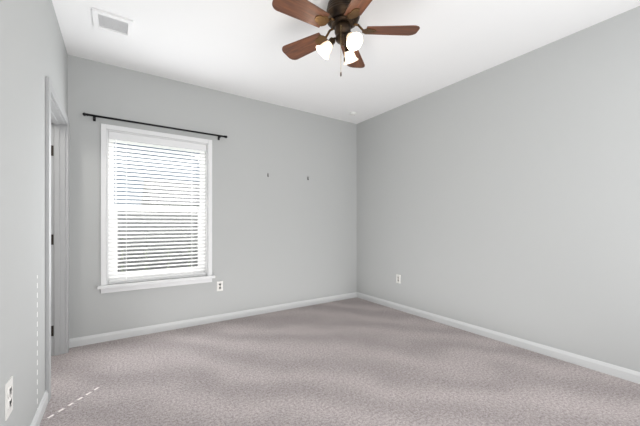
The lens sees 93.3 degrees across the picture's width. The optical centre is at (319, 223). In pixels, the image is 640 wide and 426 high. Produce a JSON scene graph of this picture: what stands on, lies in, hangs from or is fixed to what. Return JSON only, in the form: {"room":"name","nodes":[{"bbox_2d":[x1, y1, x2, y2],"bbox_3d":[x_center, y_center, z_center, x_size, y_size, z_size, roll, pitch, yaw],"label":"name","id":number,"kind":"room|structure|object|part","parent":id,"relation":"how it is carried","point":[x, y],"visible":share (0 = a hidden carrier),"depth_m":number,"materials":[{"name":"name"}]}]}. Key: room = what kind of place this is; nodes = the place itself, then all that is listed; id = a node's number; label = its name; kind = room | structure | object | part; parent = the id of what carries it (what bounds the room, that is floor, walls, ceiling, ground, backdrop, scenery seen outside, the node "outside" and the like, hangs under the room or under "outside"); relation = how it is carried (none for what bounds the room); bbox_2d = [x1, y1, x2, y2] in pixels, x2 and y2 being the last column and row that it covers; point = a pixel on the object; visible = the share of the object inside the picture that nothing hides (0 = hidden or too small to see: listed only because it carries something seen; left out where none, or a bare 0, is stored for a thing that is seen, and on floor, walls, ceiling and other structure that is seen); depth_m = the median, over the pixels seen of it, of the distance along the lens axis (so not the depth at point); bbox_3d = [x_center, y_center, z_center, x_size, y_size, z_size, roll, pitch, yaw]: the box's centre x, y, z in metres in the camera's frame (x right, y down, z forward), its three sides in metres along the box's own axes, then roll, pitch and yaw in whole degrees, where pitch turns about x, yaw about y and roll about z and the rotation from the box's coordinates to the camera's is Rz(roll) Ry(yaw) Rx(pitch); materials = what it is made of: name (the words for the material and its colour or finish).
{"room":"empty bedroom","nodes":[
{"label":"empty bedroom","id":0,"kind":"room"},
{"bbox_2d":[0,0,67,425],"bbox_3d":[-1.275,-0.213,1.099,0.120,2.740,4.070,0,0,-34],"label":"wall","id":1,"kind":"structure","parent":0,"point":[33,53],"depth_m":1.51,"materials":[{"name":"grey paint"}]},
{"bbox_2d":[5,376,12,420],"bbox_3d":[-1.327,0.742,1.292,0.008,0.148,0.091,0,0,-34],"label":"electrical outlet","id":2,"kind":"object","parent":1,"relation":"attached to","point":[8,397],"visible":1,"depth_m":1.28,"materials":[{"name":"white plastic"}]},
{"bbox_2d":[30,390,47,425],"bbox_3d":[-0.972,1.116,0.768,0.014,0.082,2.883,0,0,-34],"label":"baseboard","id":3,"kind":"structure","parent":1,"relation":"attached to","point":[38,416],"depth_m":1.79,"materials":[{"name":"white paint"}]},
{"bbox_2d":[46,76,68,401],"bbox_3d":[-2.095,0.100,2.324,0.156,2.115,0.970,0,0,-34],"label":"door frame","id":4,"kind":"structure","parent":1,"relation":"attached to","point":[57,226],"depth_m":2.65,"materials":[{"name":"grey paint"}]},
{"bbox_2d":[51,145,53,335],"bbox_3d":[-2.358,0.147,2.637,0.049,1.674,0.011,0,0,-34],"label":"door hinges","id":5,"kind":"object","parent":4,"relation":"attached to","point":[52,236],"visible":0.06,"depth_m":2.65,"materials":[{"name":"brown metal"}]},
{"bbox_2d":[68,55,356,338],"bbox_3d":[-1.437,-0.213,3.529,5.055,2.740,0.150,0,0,-34],"label":"wall","id":6,"kind":"structure","parent":0,"point":[285,231],"depth_m":3.69,"materials":[{"name":"grey paint"}]},
{"bbox_2d":[82,112,226,139],"bbox_3d":[-1.676,-1.026,3.231,1.358,0.055,0.078,0,0,-34],"label":"curtain rod","id":7,"kind":"object","parent":6,"relation":"attached to","point":[117,119],"visible":1,"depth_m":3.13,"materials":[{"name":"black metal"}]},
{"bbox_2d":[97,123,214,293],"bbox_3d":[-1.734,-0.151,3.294,1.108,1.663,0.200,0,0,-34],"label":"window unit","id":8,"kind":"structure","parent":6,"relation":"in","point":[112,276],"depth_m":3.26,"materials":[{"name":"white paint"}]},
{"bbox_3d":[-1.772,-0.188,3.350,0.852,1.385,0.032,0,0,-34],"label":"glass","id":9,"kind":"part","parent":8,"relation":"part of","materials":[{"name":"white"}]},
{"bbox_2d":[69,292,357,347],"bbox_3d":[-0.888,1.116,3.794,3.520,0.082,0.020,0,0,-34],"label":"baseboard","id":10,"kind":"structure","parent":6,"relation":"attached to","point":[98,338],"depth_m":3.44,"materials":[{"name":"white paint"}]},
{"bbox_2d":[217,281,222,290],"bbox_3d":[-1.191,0.740,3.599,0.070,0.114,0.008,0,0,-34],"label":"electrical outlet","id":11,"kind":"object","parent":6,"relation":"attached to","point":[219,285],"visible":1,"depth_m":3.60,"materials":[{"name":"white plastic"}]},
{"bbox_2d":[39,297,639,425],"bbox_3d":[-0.305,1.187,1.838,5.055,0.060,4.220,0,0,-34],"label":"floor","id":12,"kind":"structure","parent":0,"point":[355,361],"depth_m":2.25,"materials":[{"name":"beige carpet"}]},
{"bbox_2d":[52,0,639,123],"bbox_3d":[-0.305,-1.613,1.838,5.055,0.060,4.220,0,0,-34],"label":"ceiling","id":13,"kind":"structure","parent":0,"point":[234,47],"depth_m":2.65,"materials":[{"name":"white paint"}]},
{"bbox_2d":[92,8,132,38],"bbox_3d":[-1.629,-1.575,2.384,0.260,0.016,0.250,0,0,-34],"label":"ceiling vent","id":14,"kind":"object","parent":13,"relation":"in","point":[112,23],"visible":1,"depth_m":2.37,"materials":[{"name":"silver metal"}]},
{"bbox_2d":[272,0,419,75],"bbox_3d":[0.138,-1.302,2.135,1.017,0.561,1.049,0,0,-34],"label":"ceiling fan","id":15,"kind":"object","parent":13,"relation":"hanging from","point":[341,18],"visible":1,"depth_m":2.10,"materials":[{"name":"brown wood"}]},
{"bbox_3d":[-0.121,-1.383,1.948,0.375,0.040,0.163,0,0,-36],"label":"blade","id":16,"kind":"part","parent":15,"relation":"part of","materials":[{"name":"brown wood"}]},
{"bbox_3d":[-0.125,-1.383,2.362,0.375,0.040,0.163,0,0,35],"label":"blade","id":17,"kind":"part","parent":15,"relation":"part of","materials":[{"name":"brown wood"}]},
{"bbox_3d":[0.162,-1.428,2.158,0.248,0.310,0.248,0,0,-34],"label":"motor","id":18,"kind":"part","parent":15,"relation":"part of","materials":[{"name":"brown metal"}]},
{"bbox_3d":[0.268,-1.383,2.494,0.163,0.040,0.375,0,0,17],"label":"blade","id":19,"kind":"part","parent":15,"relation":"part of","materials":[{"name":"brown wood"}]},
{"bbox_3d":[0.274,-1.383,1.823,0.163,0.040,0.375,0,0,-18],"label":"blade","id":20,"kind":"part","parent":15,"relation":"part of","materials":[{"name":"brown wood"}]},
{"bbox_3d":[0.514,-1.383,2.161,0.375,0.040,0.163,0,0,0],"label":"blade","id":21,"kind":"part","parent":15,"relation":"part of","materials":[{"name":"brown wood"}]},
{"bbox_2d":[357,6,639,371],"bbox_3d":[1.775,-0.213,3.140,0.150,2.740,4.070,0,0,-34],"label":"wall","id":22,"kind":"structure","parent":0,"point":[504,198],"depth_m":2.81,"materials":[{"name":"grey paint"}]},
{"bbox_2d":[396,274,400,283],"bbox_3d":[1.056,0.740,4.073,0.008,0.114,0.070,0,0,-34],"label":"electrical outlet","id":23,"kind":"object","parent":22,"relation":"attached to","point":[398,278],"visible":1,"depth_m":4.07,"materials":[{"name":"white plastic"}]},
{"bbox_2d":[358,292,639,383],"bbox_3d":[1.673,1.116,3.144,0.014,0.082,3.950,0,0,-34],"label":"baseboard","id":24,"kind":"structure","parent":22,"relation":"attached to","point":[607,368],"depth_m":2.80,"materials":[{"name":"white paint"}]},
{"label":"outside","id":25,"kind":"structure","parent":0,"visible":0},
{"bbox_2d":[121,238,189,270],"bbox_3d":[-11.865,1.557,20.622,28.000,0.100,39.840,0,0,-34],"label":"ground","id":26,"kind":"structure","parent":25,"point":[145,256],"depth_m":14.70,"materials":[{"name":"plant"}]},
{"bbox_2d":[118,178,199,271],"bbox_3d":[-9.432,-1.118,18.785,18.000,5.250,24.400,0,0,-34],"label":"neighbor house","id":27,"kind":"structure","parent":26,"relation":"on","point":[157,260],"depth_m":7.87,"materials":[{"name":"grey"}]}
]}

